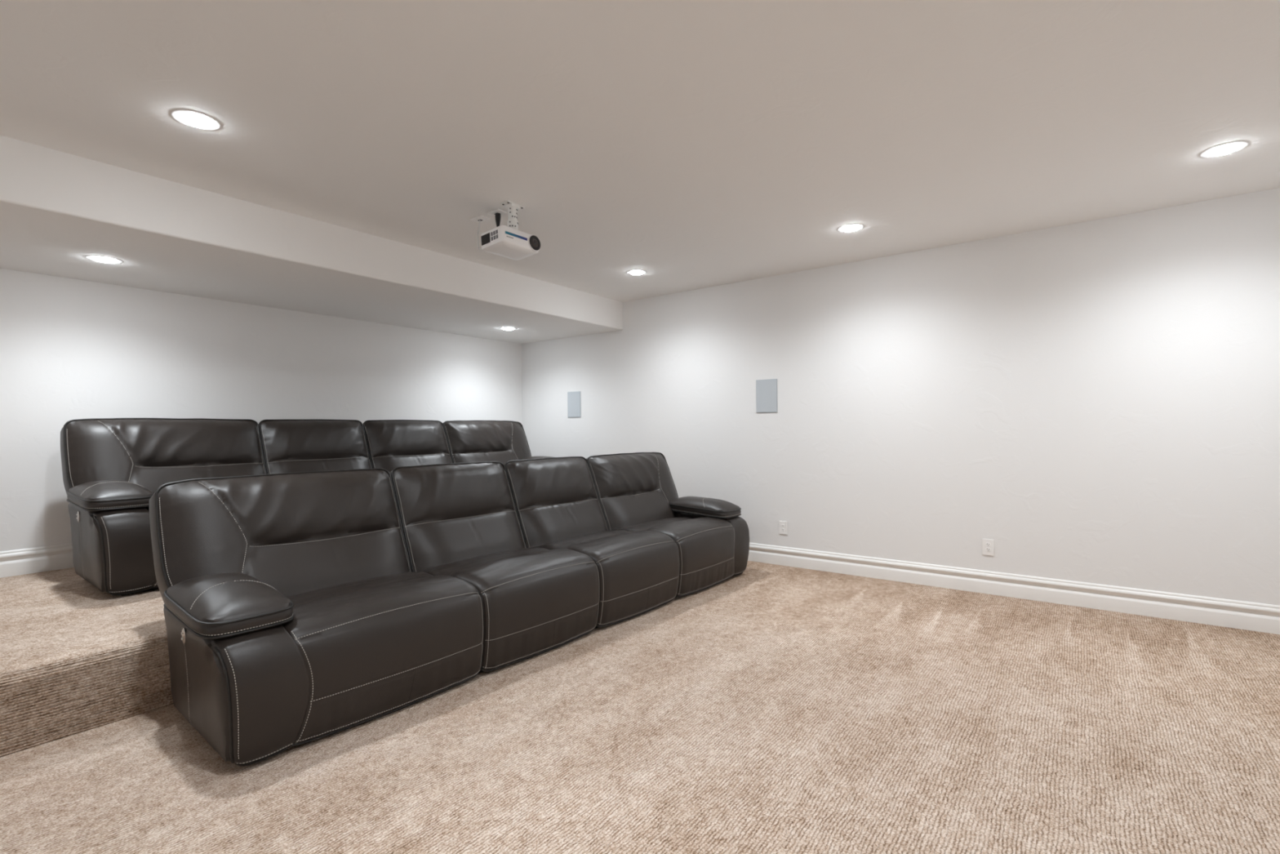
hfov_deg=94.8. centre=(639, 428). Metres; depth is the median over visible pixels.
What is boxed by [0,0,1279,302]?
ceiling
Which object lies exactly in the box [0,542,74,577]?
baseboard
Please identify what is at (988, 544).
wall outlet
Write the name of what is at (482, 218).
cable plate
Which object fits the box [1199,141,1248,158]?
recessed light
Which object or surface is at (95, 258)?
recessed light
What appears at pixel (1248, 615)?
baseboard
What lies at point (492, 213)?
outlet
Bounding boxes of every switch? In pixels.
[76,511,79,521]
[181,627,186,644]
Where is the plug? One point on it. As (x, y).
(497, 215)
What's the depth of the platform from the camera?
2.70 m
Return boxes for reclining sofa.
[60,417,551,595]
[149,452,749,766]
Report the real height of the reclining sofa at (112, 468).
1.076 m
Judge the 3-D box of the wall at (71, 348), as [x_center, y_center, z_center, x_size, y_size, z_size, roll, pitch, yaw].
[-3.565,-0.050,5.089,0.120,2.960,6.623,-1,0,37]
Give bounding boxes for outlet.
[486,208,506,217]
[778,520,786,534]
[982,538,994,555]
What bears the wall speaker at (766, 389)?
attached to the wall at (1096, 401)
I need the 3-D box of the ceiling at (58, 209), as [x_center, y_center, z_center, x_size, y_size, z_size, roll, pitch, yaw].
[-2.818,-1.259,4.597,1.684,0.316,6.503,-1,0,37]
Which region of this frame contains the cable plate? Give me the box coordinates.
[470,215,490,222]
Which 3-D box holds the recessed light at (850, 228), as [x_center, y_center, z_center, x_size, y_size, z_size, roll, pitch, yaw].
[1.530,-1.450,4.274,0.188,0.015,0.188,-1,0,37]
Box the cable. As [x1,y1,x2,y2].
[477,219,482,249]
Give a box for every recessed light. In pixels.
[84,254,123,263]
[170,109,221,130]
[499,327,516,329]
[626,269,646,275]
[836,223,864,232]
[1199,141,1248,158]
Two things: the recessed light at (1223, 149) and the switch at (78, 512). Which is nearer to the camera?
the recessed light at (1223, 149)
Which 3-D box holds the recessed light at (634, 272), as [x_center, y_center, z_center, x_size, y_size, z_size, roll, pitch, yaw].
[-0.030,-1.435,5.425,0.188,0.015,0.188,-1,0,37]
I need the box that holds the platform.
[0,567,173,756]
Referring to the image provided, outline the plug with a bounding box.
[494,213,500,226]
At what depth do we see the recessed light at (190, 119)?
2.70 m
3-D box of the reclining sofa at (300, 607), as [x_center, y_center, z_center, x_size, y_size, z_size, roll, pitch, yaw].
[-0.702,0.766,4.047,1.156,1.075,4.049,-1,0,39]
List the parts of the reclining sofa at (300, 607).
armrest, backrest, seat, backrest, seat, backrest, seat, backrest, seat, armrest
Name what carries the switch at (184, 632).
attached to the reclining sofa at (300, 607)
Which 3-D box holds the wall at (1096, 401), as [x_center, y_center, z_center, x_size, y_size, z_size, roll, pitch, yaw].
[1.462,-0.097,5.540,7.632,2.960,0.120,-1,0,37]
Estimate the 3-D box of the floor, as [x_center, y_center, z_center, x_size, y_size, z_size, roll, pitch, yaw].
[0.465,1.343,2.160,5.202,0.100,6.743,-1,0,37]
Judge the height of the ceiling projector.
0.325 m
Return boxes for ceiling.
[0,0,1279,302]
[0,135,622,343]
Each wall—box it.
[0,267,522,551]
[521,187,1279,605]
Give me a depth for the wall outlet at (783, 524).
5.55 m
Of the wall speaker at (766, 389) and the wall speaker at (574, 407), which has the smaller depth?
the wall speaker at (766, 389)
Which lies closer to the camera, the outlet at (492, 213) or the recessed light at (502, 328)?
the outlet at (492, 213)
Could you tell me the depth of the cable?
3.85 m
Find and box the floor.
[0,560,1279,853]
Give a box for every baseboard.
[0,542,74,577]
[747,542,1279,634]
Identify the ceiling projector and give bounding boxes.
[480,200,540,260]
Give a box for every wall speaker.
[567,391,581,417]
[755,378,777,413]

